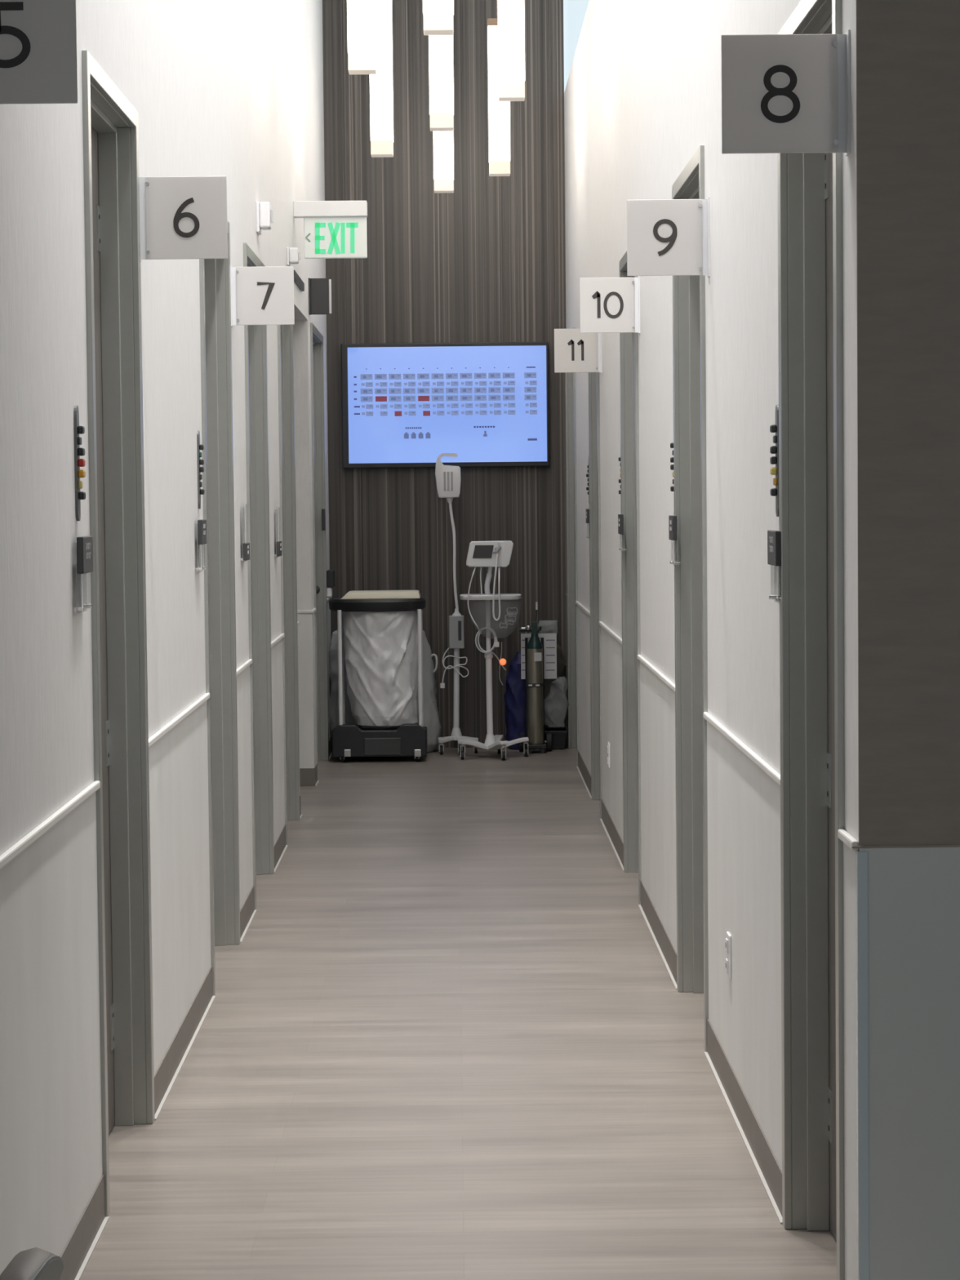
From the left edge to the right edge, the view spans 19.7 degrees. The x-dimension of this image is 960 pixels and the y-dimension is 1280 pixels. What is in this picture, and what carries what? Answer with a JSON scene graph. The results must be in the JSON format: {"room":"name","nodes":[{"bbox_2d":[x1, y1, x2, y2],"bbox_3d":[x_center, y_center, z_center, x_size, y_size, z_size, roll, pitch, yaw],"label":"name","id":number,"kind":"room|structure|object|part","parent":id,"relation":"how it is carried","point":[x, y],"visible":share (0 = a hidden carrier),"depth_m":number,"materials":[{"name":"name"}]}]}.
{"room":"hospital interior","nodes":[
{"label":"hospital interior","id":0,"kind":"room"},
{"bbox_2d":[0,0,331,1275],"bbox_3d":[-0.976,-2.229,10.320,0.128,6.600,14.260,-1,3,0],"label":"wall","id":1,"kind":"structure","parent":0,"point":[232,89],"depth_m":6.10,"materials":[{"name":"white paint"}]},
{"bbox_2d":[0,0,77,104],"bbox_3d":[-0.737,-0.933,4.261,0.228,0.218,0.044,-1,3,0],"label":"number sign","id":2,"kind":"object","parent":1,"relation":"attached to","point":[38,37],"visible":1,"depth_m":4.26,"materials":[{"name":"white plastic"}]},
{"bbox_2d":[73,405,85,520],"bbox_3d":[-0.849,-0.375,5.862,0.018,0.245,0.038,-1,3,0],"label":"rail","id":3,"kind":"object","parent":1,"relation":"attached to","point":[78,452],"visible":1,"depth_m":5.85,"materials":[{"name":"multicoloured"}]},
{"bbox_3d":[-0.856,-0.375,5.862,0.006,0.245,0.038,-1,3,0],"label":"rail plate","id":4,"kind":"part","parent":3,"relation":"part of","materials":[{"name":"grey metal"}]},
{"bbox_2d":[72,536,93,611],"bbox_3d":[-0.844,-0.140,5.867,0.025,0.161,0.156,-1,3,0],"label":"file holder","id":5,"kind":"object","parent":1,"relation":"attached to","point":[84,544],"visible":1,"depth_m":5.80,"materials":[{"name":"grey plastic"}]},
{"bbox_2d":[81,49,155,1216],"bbox_3d":[-0.918,-0.023,6.575,0.138,2.582,0.970,-1,3,0],"label":"door","id":6,"kind":"structure","parent":1,"relation":"in","point":[110,122],"depth_m":6.99,"materials":[{"name":"grey paint"}]},
{"bbox_2d":[0,595,332,869],"bbox_3d":[-0.885,0.095,10.442,0.013,0.018,14.264,-1,3,0],"label":"chair rail","id":7,"kind":"object","parent":1,"relation":"attached to","point":[12,852],"visible":0.98,"depth_m":5.74,"materials":[{"name":"white"}]},
{"bbox_2d":[138,175,227,262],"bbox_3d":[-0.762,-1.082,7.077,0.228,0.218,0.044,-1,3,0],"label":"number sign","id":8,"kind":"object","parent":1,"relation":"attached to","point":[181,217],"visible":0.98,"depth_m":7.08,"materials":[{"name":"white plastic"}]},
{"bbox_2d":[59,737,332,1279],"bbox_3d":[-0.874,1.015,10.489,0.016,0.100,14.260,-1,3,0],"label":"baseboard","id":9,"kind":"structure","parent":1,"relation":"attached to","point":[82,1242],"depth_m":7.47,"materials":[{"name":"beige rubber"}]},
{"bbox_2d":[196,431,204,509],"bbox_3d":[-0.874,-0.532,8.640,0.018,0.245,0.038,-1,3,0],"label":"rail","id":10,"kind":"object","parent":1,"relation":"attached to","point":[200,491],"visible":1,"depth_m":8.62,"materials":[{"name":"grey metal"}]},
{"bbox_3d":[-0.880,-0.532,8.640,0.006,0.245,0.038,-1,3,0],"label":"rail plate","id":11,"kind":"part","parent":10,"relation":"part of","materials":[{"name":"grey metal"}]},
{"bbox_2d":[195,519,206,570],"bbox_3d":[-0.868,-0.293,8.581,0.025,0.162,0.156,-1,3,0],"label":"nameplate","id":12,"kind":"object","parent":1,"relation":"attached to","point":[202,524],"visible":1,"depth_m":8.51,"materials":[{"name":"grey plastic"}]},
{"bbox_2d":[199,221,239,995],"bbox_3d":[-0.942,-0.168,9.356,0.138,2.582,1.080,-1,3,0],"label":"door","id":13,"kind":"structure","parent":1,"relation":"in","point":[215,283],"depth_m":9.83,"materials":[{"name":"grey paint"}]},
{"bbox_2d":[240,521,249,560],"bbox_3d":[-0.884,-0.402,10.375,0.025,0.217,0.156,-1,3,0],"label":"nameplate","id":14,"kind":"object","parent":1,"relation":"attached to","point":[246,545],"visible":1,"depth_m":10.31,"materials":[{"name":"grey plastic"}]},
{"bbox_2d":[243,242,274,909],"bbox_3d":[-0.959,-0.264,11.208,0.138,2.582,1.090,-1,3,0],"label":"door","id":15,"kind":"structure","parent":1,"relation":"in","point":[255,335],"depth_m":11.70,"materials":[{"name":"grey paint"}]},
{"bbox_2d":[230,265,294,326],"bbox_3d":[-0.788,-1.247,10.002,0.228,0.218,0.044,-1,3,0],"label":"number sign","id":16,"kind":"object","parent":1,"relation":"attached to","point":[260,295],"visible":0.99,"depth_m":10.00,"materials":[{"name":"white plastic"}]},
{"bbox_2d":[256,201,271,235],"bbox_3d":[-0.887,-1.740,11.389,0.064,0.125,0.132,-1,3,0],"label":"fire alarm","id":17,"kind":"object","parent":1,"relation":"attached to","point":[264,221],"visible":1,"depth_m":11.34,"materials":[{"name":"white plastic"}]},
{"bbox_3d":[-0.913,-1.740,11.389,0.012,0.125,0.132,-1,3,0],"label":"plate","id":18,"kind":"part","parent":17,"relation":"part of","materials":[{"name":"white plastic"}]},
{"bbox_2d":[274,506,281,556],"bbox_3d":[-0.900,-0.480,12.302,0.025,0.224,0.156,-1,3,0],"label":"nameplate","id":19,"kind":"object","parent":1,"relation":"attached to","point":[278,543],"visible":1,"depth_m":12.23,"materials":[{"name":"grey plastic"}]},
{"bbox_2d":[277,324,300,844],"bbox_3d":[-0.976,-0.367,13.186,0.138,2.582,1.050,-1,3,0],"label":"door","id":20,"kind":"structure","parent":1,"relation":"in","point":[285,332],"depth_m":13.65,"materials":[{"name":"grey paint"}]},
{"bbox_2d":[286,247,298,266],"bbox_3d":[-0.905,-1.860,13.412,0.064,0.085,0.110,-1,3,0],"label":"fire alarm","id":21,"kind":"object","parent":1,"relation":"attached to","point":[292,254],"visible":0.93,"depth_m":13.37,"materials":[{"name":"white plastic"}]},
{"bbox_3d":[-0.931,-1.860,13.412,0.012,0.085,0.110,-1,3,0],"label":"plate","id":22,"kind":"part","parent":21,"relation":"part of","materials":[{"name":"white plastic"}]},
{"bbox_2d":[293,270,304,291],"bbox_3d":[-0.935,-1.847,14.201,0.016,0.043,0.870,-1,3,0],"label":"wall plaque","id":23,"kind":"object","parent":1,"relation":"attached to","point":[297,279],"visible":0.76,"depth_m":14.14,"materials":[{"name":"grey plastic"}]},
{"bbox_2d":[310,322,328,780],"bbox_3d":[-1.002,-0.523,16.197,0.138,2.582,1.300,-1,3,0],"label":"door","id":24,"kind":"structure","parent":1,"relation":"in","point":[316,337],"depth_m":16.78,"materials":[{"name":"grey paint"}]},
{"bbox_3d":[-1.001,-0.304,16.756,0.061,0.052,0.052,-1,3,0],"label":"knob","id":25,"kind":"part","parent":24,"relation":"part of","materials":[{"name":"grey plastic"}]},
{"bbox_2d":[321,508,325,530],"bbox_3d":[-0.944,-0.726,16.647,0.014,0.130,0.160,-1,3,0],"label":"nameplate","id":26,"kind":"object","parent":1,"relation":"attached to","point":[323,528],"visible":1,"depth_m":16.57,"materials":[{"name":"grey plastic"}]},
{"bbox_2d":[293,200,367,258],"bbox_3d":[-0.758,-2.081,14.015,0.372,0.288,0.080,-1,3,0],"label":"exit sign","id":27,"kind":"object","parent":1,"relation":"attached to","point":[333,229],"visible":1,"depth_m":14.00,"materials":[{"name":"white plastic"}]},
{"bbox_3d":[-0.734,-2.042,14.014,0.320,0.209,0.026,-1,3,0],"label":"sign panel","id":28,"kind":"part","parent":27,"relation":"part of","materials":[{"name":"white plastic"}]},
{"bbox_2d":[326,569,334,596],"bbox_3d":[-0.929,-0.353,17.197,0.045,0.165,0.160,-1,3,0],"label":"dispenser","id":29,"kind":"object","parent":1,"relation":"attached to","point":[330,573],"visible":1,"depth_m":17.12,"materials":[{"name":"grey plastic"}]},
{"bbox_2d":[326,586,333,596],"bbox_3d":[-0.936,-0.300,17.200,0.030,0.058,0.140,-1,3,0],"label":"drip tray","id":30,"kind":"object","parent":29,"relation":"on","point":[329,590],"depth_m":17.13,"materials":[{"name":"white plastic"}]},
{"bbox_2d":[297,613,313,768],"bbox_3d":[-1.932,-0.488,14.578,2.000,2.700,1.600,-1,3,0],"label":"wall","id":31,"kind":"structure","parent":0,"point":[305,725],"depth_m":15.32,"materials":[{"name":"white paint"}]},
{"bbox_2d":[297,609,313,613],"bbox_3d":[-1.878,-0.147,15.290,1.912,0.018,0.013,-1,3,0],"label":"chair rail","id":32,"kind":"object","parent":31,"relation":"attached to","point":[298,611],"visible":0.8,"depth_m":15.29,"materials":[{"name":"white"}]},
{"bbox_2d":[299,768,315,786],"bbox_3d":[-1.871,0.773,15.341,1.907,0.100,0.007,-1,3,0],"label":"baseboard","id":33,"kind":"structure","parent":31,"relation":"attached to","point":[307,775],"depth_m":15.35,"materials":[{"name":"beige rubber"}]},
{"bbox_2d":[308,278,331,315],"bbox_3d":[-0.890,-1.912,15.364,0.126,0.200,0.060,-1,3,0],"label":"sign","id":34,"kind":"object","parent":31,"relation":"attached to","point":[319,289],"visible":1,"depth_m":15.36,"materials":[{"name":"grey plastic"}]},
{"bbox_2d":[322,0,568,747],"bbox_3d":[-0.220,-2.611,17.502,1.767,6.600,0.129,-1,3,0],"label":"wall","id":35,"kind":"structure","parent":0,"point":[483,260],"depth_m":17.46,"materials":[{"name":"brown wood"}]},
{"bbox_2d":[341,342,549,468],"bbox_3d":[-0.218,-1.486,17.462,1.308,0.786,0.062,-1,3,0],"label":"wall screen","id":36,"kind":"object","parent":35,"relation":"attached to","point":[405,405],"visible":1,"depth_m":17.43,"materials":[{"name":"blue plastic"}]},
{"bbox_2d":[80,746,836,1279],"bbox_3d":[-0.053,1.244,8.055,6.000,0.120,19.160,-1,3,0],"label":"floor","id":37,"kind":"structure","parent":0,"point":[449,1035],"depth_m":7.56,"materials":[{"name":"plastic"}]},
{"bbox_2d":[0,1247,63,1279],"bbox_3d":[-0.766,1.057,2.952,0.635,0.798,0.560,-1,3,0],"label":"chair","id":38,"kind":"object","parent":37,"relation":"on","point":[35,1263],"visible":1,"depth_m":2.93,"materials":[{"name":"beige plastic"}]},
{"bbox_3d":[-0.464,0.861,2.926,0.010,0.398,0.172,0,3,5],"label":"panel","id":39,"kind":"part","parent":38,"relation":"part of","materials":[{"name":"grey"}]},
{"bbox_2d":[328,590,427,762],"bbox_3d":[-0.623,0.216,16.869,0.597,1.029,0.505,-1,3,0],"label":"laundry hamper","id":40,"kind":"object","parent":37,"relation":"on","point":[380,633],"visible":1,"depth_m":16.68,"materials":[{"name":"white fabric"}]},
{"bbox_3d":[-0.845,0.185,16.665,0.025,0.732,0.025,-1,3,0],"label":"post","id":41,"kind":"part","parent":40,"relation":"part of","materials":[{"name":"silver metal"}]},
{"bbox_3d":[-0.848,0.180,17.046,0.025,0.762,0.025,-1,3,0],"label":"post","id":42,"kind":"part","parent":40,"relation":"part of","materials":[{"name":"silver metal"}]},
{"bbox_3d":[-0.605,-0.277,16.844,0.481,0.042,0.338,-1,3,0],"label":"lid","id":43,"kind":"part","parent":40,"relation":"part of","materials":[{"name":"beige"}]},
{"bbox_3d":[-0.362,0.183,16.669,0.025,0.737,0.025,-1,3,0],"label":"post","id":44,"kind":"part","parent":40,"relation":"part of","materials":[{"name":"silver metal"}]},
{"bbox_3d":[-0.365,0.178,17.050,0.025,0.767,0.025,-1,3,0],"label":"post","id":45,"kind":"part","parent":40,"relation":"part of","materials":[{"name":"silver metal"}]},
{"bbox_2d":[328,630,440,752],"bbox_3d":[-0.605,0.304,17.344,0.715,0.798,0.435,-1,3,0],"label":"bag","id":46,"kind":"object","parent":37,"relation":"on","point":[431,717],"visible":0.29,"depth_m":17.24,"materials":[{"name":"grey plastic"}]},
{"bbox_3d":[-0.289,0.148,17.311,0.059,0.127,0.020,1,3,27],"label":"tie handle","id":47,"kind":"part","parent":46,"relation":"part of","materials":[{"name":"white plastic"}]},
{"bbox_2d":[435,453,478,755],"bbox_3d":[-0.145,-0.227,17.176,0.253,1.871,0.282,-1,3,0],"label":"light","id":48,"kind":"object","parent":37,"relation":"on","point":[448,477],"visible":0.91,"depth_m":17.13,"materials":[{"name":"white plastic"}]},
{"bbox_3d":[-0.197,0.618,17.175,0.121,0.037,0.102,-1,3,0],"label":"arm","id":49,"kind":"part","parent":48,"relation":"part of","materials":[{"name":"white metal"}]},
{"bbox_3d":[-0.154,0.157,17.174,0.168,0.218,0.039,-1,3,0],"label":"power cord","id":50,"kind":"part","parent":48,"relation":"part of","materials":[{"name":"white plastic"}]},
{"bbox_3d":[-0.078,0.615,17.215,0.136,0.037,0.034,-1,3,0],"label":"arm","id":51,"kind":"part","parent":48,"relation":"part of","materials":[{"name":"white metal"}]},
{"bbox_2d":[456,540,528,759],"bbox_3d":[0.070,0.056,16.915,0.445,1.329,0.472,-1,3,0],"label":"monitor","id":52,"kind":"object","parent":37,"relation":"on","point":[490,554],"visible":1,"depth_m":16.82,"materials":[{"name":"white plastic"}]},
{"bbox_3d":[-0.036,0.635,17.000,0.236,0.071,0.082,1,4,32],"label":"arm","id":53,"kind":"part","parent":52,"relation":"part of","materials":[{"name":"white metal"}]},
{"bbox_3d":[-0.028,0.642,16.863,0.236,0.071,0.082,-3,4,-39],"label":"arm","id":54,"kind":"part","parent":52,"relation":"part of","materials":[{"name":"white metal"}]},
{"bbox_3d":[0.039,0.000,16.858,0.138,0.159,0.031,-1,3,0],"label":"power cord","id":55,"kind":"part","parent":52,"relation":"part of","materials":[{"name":"white plastic"}]},
{"bbox_2d":[466,540,513,594],"bbox_3d":[0.061,-0.438,16.846,0.291,0.335,0.190,-1,3,0],"label":"monitor","id":56,"kind":"object","parent":52,"relation":"on","point":[490,554],"depth_m":16.79,"materials":[{"name":"white plastic"}]},
{"bbox_2d":[459,593,521,599],"bbox_3d":[0.064,-0.264,16.890,0.378,0.030,0.260,-1,3,0],"label":"tray","id":57,"kind":"object","parent":52,"relation":"on","point":[474,596],"depth_m":16.77,"materials":[{"name":"white plastic"}]},
{"bbox_3d":[0.106,0.642,16.828,0.082,0.071,0.236,-2,3,-21],"label":"arm","id":58,"kind":"part","parent":52,"relation":"part of","materials":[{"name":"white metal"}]},
{"bbox_3d":[0.092,0.631,17.051,0.082,0.071,0.236,0,3,15],"label":"arm","id":59,"kind":"part","parent":52,"relation":"part of","materials":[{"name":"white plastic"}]},
{"bbox_3d":[0.180,0.636,16.938,0.239,0.071,0.082,-1,3,0],"label":"arm","id":60,"kind":"part","parent":52,"relation":"part of","materials":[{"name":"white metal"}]},
{"bbox_2d":[503,651,525,749],"bbox_3d":[0.247,0.381,17.463,0.194,0.615,0.208,-1,3,0],"label":"bag","id":61,"kind":"object","parent":37,"relation":"on","point":[514,695],"visible":0.58,"depth_m":17.38,"materials":[{"name":"blue fabric"}]},
{"bbox_2d":[519,637,551,753],"bbox_3d":[0.344,0.344,17.235,0.200,0.715,0.220,-1,3,0],"label":"cart","id":62,"kind":"object","parent":37,"relation":"on","point":[547,744],"visible":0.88,"depth_m":17.25,"materials":[{"name":"grey plastic"}]},
{"bbox_2d":[520,601,543,744],"bbox_3d":[0.323,0.205,17.175,0.146,0.884,0.111,-1,3,0],"label":"cylinder","id":63,"kind":"object","parent":62,"relation":"on","point":[535,684],"visible":1,"depth_m":17.15,"materials":[{"name":"silver metal"}]},
{"bbox_3d":[0.347,0.659,17.216,0.130,0.025,0.150,-1,3,0],"label":"foot plate","id":64,"kind":"part","parent":62,"relation":"part of","materials":[{"name":"grey plastic"}]},
{"bbox_2d":[520,633,556,679],"bbox_3d":[0.368,0.101,17.274,0.223,0.284,0.005,-1,3,0],"label":"instruction sheet","id":65,"kind":"object","parent":62,"relation":"hanging from","point":[549,639],"visible":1,"depth_m":17.27,"materials":[{"name":"white paper"}]},
{"bbox_2d":[544,728,567,749],"bbox_3d":[0.479,0.625,17.488,0.144,0.116,0.215,-1,3,0],"label":"crate","id":66,"kind":"object","parent":37,"relation":"on","point":[558,735],"visible":0.81,"depth_m":17.39,"materials":[{"name":"grey plastic"}]},
{"bbox_2d":[544,644,568,719],"bbox_3d":[0.468,0.268,17.535,0.180,0.482,0.093,-1,3,0],"label":"bag","id":67,"kind":"object","parent":66,"relation":"in","point":[556,700],"visible":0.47,"depth_m":17.51,"materials":[{"name":"grey plastic"}]},
{"bbox_2d":[564,0,858,1279],"bbox_3d":[0.656,-2.288,11.123,0.128,6.600,12.680,-1,3,0],"label":"wall","id":68,"kind":"structure","parent":0,"point":[642,93],"depth_m":7.51,"materials":[{"name":"white paint"}]},
{"bbox_2d":[564,327,578,766],"bbox_3d":[0.621,-0.586,17.093,0.138,2.582,1.750,-1,3,0],"label":"door","id":69,"kind":"structure","parent":68,"relation":"in","point":[570,377],"depth_m":17.44,"materials":[{"name":"grey paint"}]},
{"bbox_2d":[554,328,602,373],"bbox_3d":[0.472,-1.395,13.300,0.228,0.218,0.044,-1,3,0],"label":"number sign","id":70,"kind":"object","parent":68,"relation":"attached to","point":[575,351],"visible":0.79,"depth_m":13.30,"materials":[{"name":"white plastic"}]},
{"bbox_2d":[586,508,589,537],"bbox_3d":[0.572,-0.611,14.519,0.025,0.158,0.156,-1,3,0],"label":"nameplate","id":71,"kind":"object","parent":68,"relation":"attached to","point":[587,509],"visible":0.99,"depth_m":14.44,"materials":[{"name":"grey plastic"}]},
{"bbox_2d":[586,465,589,502],"bbox_3d":[0.572,-0.847,14.620,0.018,0.245,0.038,-1,3,0],"label":"rail","id":72,"kind":"object","parent":68,"relation":"attached to","point":[587,475],"visible":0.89,"depth_m":14.61,"materials":[{"name":"grey"}]},
{"bbox_2d":[587,372,602,818],"bbox_3d":[0.648,-0.427,14.033,0.138,2.582,0.920,-1,3,0],"label":"door","id":73,"kind":"structure","parent":68,"relation":"in","point":[593,393],"depth_m":14.44,"materials":[{"name":"grey paint"}]},
{"bbox_2d":[607,742,609,768],"bbox_3d":[0.601,0.538,12.931,0.012,0.116,0.072,-1,3,0],"label":"wall outlet","id":74,"kind":"object","parent":68,"relation":"attached to","point":[608,743],"visible":1,"depth_m":12.90,"materials":[{"name":"white plastic"}]},
{"bbox_2d":[579,275,639,333],"bbox_3d":[0.496,-1.280,10.553,0.228,0.218,0.044,-1,3,0],"label":"number sign","id":75,"kind":"object","parent":68,"relation":"attached to","point":[606,304],"visible":1,"depth_m":10.55,"materials":[{"name":"white plastic"}]},
{"bbox_2d":[617,457,621,493],"bbox_3d":[0.598,-0.696,11.712,0.018,0.245,0.038,-1,3,0],"label":"rail","id":76,"kind":"object","parent":68,"relation":"attached to","point":[619,458],"visible":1,"depth_m":11.70,"materials":[{"name":"grey"}]},
{"bbox_2d":[617,514,626,551],"bbox_3d":[0.598,-0.450,11.624,0.025,0.158,0.156,-1,3,0],"label":"nameplate","id":77,"kind":"object","parent":68,"relation":"attached to","point":[620,517],"visible":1,"depth_m":11.55,"materials":[{"name":"grey plastic"}]},
{"bbox_2d":[618,251,641,904],"bbox_3d":[0.673,-0.280,11.197,0.138,2.582,1.000,-1,3,0],"label":"door","id":78,"kind":"structure","parent":68,"relation":"in","point":[628,342],"depth_m":11.64,"materials":[{"name":"grey paint"}]},
{"bbox_2d":[626,196,710,277],"bbox_3d":[0.522,-1.116,7.657,0.228,0.218,0.044,-1,3,0],"label":"number sign","id":79,"kind":"object","parent":68,"relation":"attached to","point":[665,237],"visible":1,"depth_m":7.66,"materials":[{"name":"white plastic"}]},
{"bbox_2d":[670,442,673,491],"bbox_3d":[0.623,-0.555,8.884,0.018,0.245,0.038,-1,3,0],"label":"rail","id":80,"kind":"object","parent":68,"relation":"attached to","point":[672,443],"visible":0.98,"depth_m":8.87,"materials":[{"name":"grey plastic"}]},
{"bbox_2d":[668,515,679,564],"bbox_3d":[0.622,-0.318,8.834,0.025,0.162,0.156,-1,3,0],"label":"nameplate","id":81,"kind":"object","parent":68,"relation":"attached to","point":[672,518],"visible":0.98,"depth_m":8.77,"materials":[{"name":"grey plastic"}]},
{"bbox_2d":[567,746,782,1224],"bbox_3d":[0.620,0.958,11.291,0.016,0.100,12.680,-1,3,0],"label":"baseboard","id":82,"kind":"structure","parent":68,"relation":"attached to","point":[769,1171],"depth_m":7.39,"materials":[{"name":"beige rubber"}]},
{"bbox_2d":[671,145,708,1052],"bbox_3d":[0.698,-0.132,8.351,0.138,2.582,1.020,-1,3,0],"label":"door","id":83,"kind":"structure","parent":68,"relation":"in","point":[689,372],"depth_m":8.80,"materials":[{"name":"grey paint"}]},
{"bbox_2d":[575,600,858,850],"bbox_3d":[0.612,0.038,11.243,0.013,0.018,12.684,-1,3,0],"label":"chair rail","id":84,"kind":"object","parent":68,"relation":"attached to","point":[842,834],"visible":1,"depth_m":7.00,"materials":[{"name":"white"}]},
{"bbox_2d":[725,931,731,979],"bbox_3d":[0.651,0.828,7.246,0.012,0.116,0.072,-1,3,0],"label":"wall outlet","id":85,"kind":"object","parent":68,"relation":"attached to","point":[728,940],"visible":1,"depth_m":7.22,"materials":[{"name":"white plastic"}]},
{"bbox_2d":[725,958,728,973],"bbox_3d":[0.648,0.855,7.248,0.004,0.034,0.034,-1,3,0],"label":"receptacle","id":86,"kind":"object","parent":85,"relation":"attached to","point":[726,959],"depth_m":7.23,"materials":[{"name":"grey plastic"}]},
{"bbox_2d":[725,937,728,952],"bbox_3d":[0.647,0.801,7.245,0.004,0.034,0.034,-1,3,0],"label":"receptacle","id":87,"kind":"object","parent":85,"relation":"attached to","point":[726,939],"depth_m":7.23,"materials":[{"name":"grey plastic"}]},
{"bbox_2d":[769,404,778,516],"bbox_3d":[0.648,-0.393,6.060,0.018,0.245,0.038,-1,3,0],"label":"rail","id":88,"kind":"object","parent":68,"relation":"attached to","point":[774,428],"visible":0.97,"depth_m":6.04,"materials":[{"name":"grey"}]},
{"bbox_3d":[0.654,-0.393,6.060,0.006,0.245,0.038,-1,3,0],"label":"rail plate","id":89,"kind":"part","parent":88,"relation":"part of","materials":[{"name":"grey metal"}]},
{"bbox_2d":[767,529,781,601],"bbox_3d":[0.647,-0.160,6.018,0.025,0.158,0.156,-1,3,0],"label":"nameplate","id":90,"kind":"object","parent":68,"relation":"attached to","point":[774,537],"visible":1,"depth_m":5.96,"materials":[{"name":"grey plastic"}]},
{"bbox_2d":[720,29,850,155],"bbox_3d":[0.546,-0.977,4.936,0.228,0.218,0.044,-1,3,0],"label":"number sign","id":91,"kind":"object","parent":68,"relation":"attached to","point":[781,93],"visible":1,"depth_m":4.93,"materials":[{"name":"white plastic"}]},
{"bbox_2d":[777,0,844,1279],"bbox_3d":[0.723,0.014,5.530,0.138,2.582,0.910,-1,3,0],"label":"door","id":92,"kind":"structure","parent":68,"relation":"in","point":[811,283],"depth_m":5.92,"materials":[{"name":"grey paint"}]},
{"bbox_2d":[855,0,959,1279],"bbox_3d":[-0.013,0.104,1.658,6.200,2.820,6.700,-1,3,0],"label":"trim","id":93,"kind":"structure","parent":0,"point":[908,900],"depth_m":4.89,"materials":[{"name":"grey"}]},
{"bbox_2d":[851,844,959,848],"bbox_3d":[1.812,0.356,4.919,2.302,0.005,0.005,-1,3,0],"label":"chair rail","id":94,"kind":"object","parent":93,"relation":"attached to","point":[946,845],"visible":1,"depth_m":4.91,"materials":[{"name":"grey wood"}]},
{"bbox_3d":[-0.100,-5.656,11.101,2.117,0.156,12.760,-1,3,0],"label":"ceiling","id":95,"kind":"structure","parent":0,"visible":0},
{"bbox_2d":[346,0,376,75],"bbox_3d":[-0.511,-3.992,11.527,0.122,3.215,0.122,-1,3,0],"label":"pendant light","id":96,"kind":"object","parent":95,"relation":"hanging from","point":[361,14],"visible":1,"depth_m":11.54,"materials":[{"name":"white plastic"}]},
{"bbox_2d":[369,0,393,157],"bbox_3d":[-0.529,-4.140,14.371,0.122,3.215,0.122,-1,3,0],"label":"pendant light","id":97,"kind":"object","parent":95,"relation":"hanging from","point":[381,104],"visible":0.85,"depth_m":14.38,"materials":[{"name":"white plastic"}]},
{"bbox_2d":[422,0,453,35],"bbox_3d":[-0.176,-3.945,10.555,0.122,3.215,0.122,-1,3,0],"label":"pendant light","id":98,"kind":"object","parent":95,"relation":"hanging from","point":[437,15],"visible":1,"depth_m":10.58,"materials":[{"name":"white plastic"}]},
{"bbox_3d":[-0.164,-2.784,10.616,0.118,0.740,0.118,-1,3,0],"label":"lamp shade","id":99,"kind":"part","parent":98,"relation":"part of","materials":[{"name":"white plastic"}]},
{"bbox_2d":[428,35,453,131],"bbox_3d":[-0.202,-4.090,13.356,0.122,3.215,0.122,-1,3,0],"label":"pendant light","id":100,"kind":"object","parent":95,"relation":"hanging from","point":[440,46],"visible":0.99,"depth_m":13.37,"materials":[{"name":"white plastic"}]},
{"bbox_2d":[433,131,453,193],"bbox_3d":[-0.228,-4.233,16.110,0.122,3.215,0.122,-1,3,0],"label":"pendant light","id":101,"kind":"object","parent":95,"relation":"hanging from","point":[443,141],"visible":0.46,"depth_m":16.13,"materials":[{"name":"white plastic"}]},
{"bbox_2d":[487,1,510,176],"bbox_3d":[0.094,-4.194,15.291,0.122,3.215,0.122,-1,3,0],"label":"pendant light","id":102,"kind":"object","parent":95,"relation":"hanging from","point":[499,112],"visible":0.73,"depth_m":15.30,"materials":[{"name":"white plastic"}]},
{"bbox_2d":[497,0,524,101],"bbox_3d":[0.127,-4.042,12.363,0.122,3.215,0.122,-1,3,0],"label":"pendant light","id":103,"kind":"object","parent":95,"relation":"hanging from","point":[511,24],"visible":1,"depth_m":12.38,"materials":[{"name":"white plastic"}]}
]}

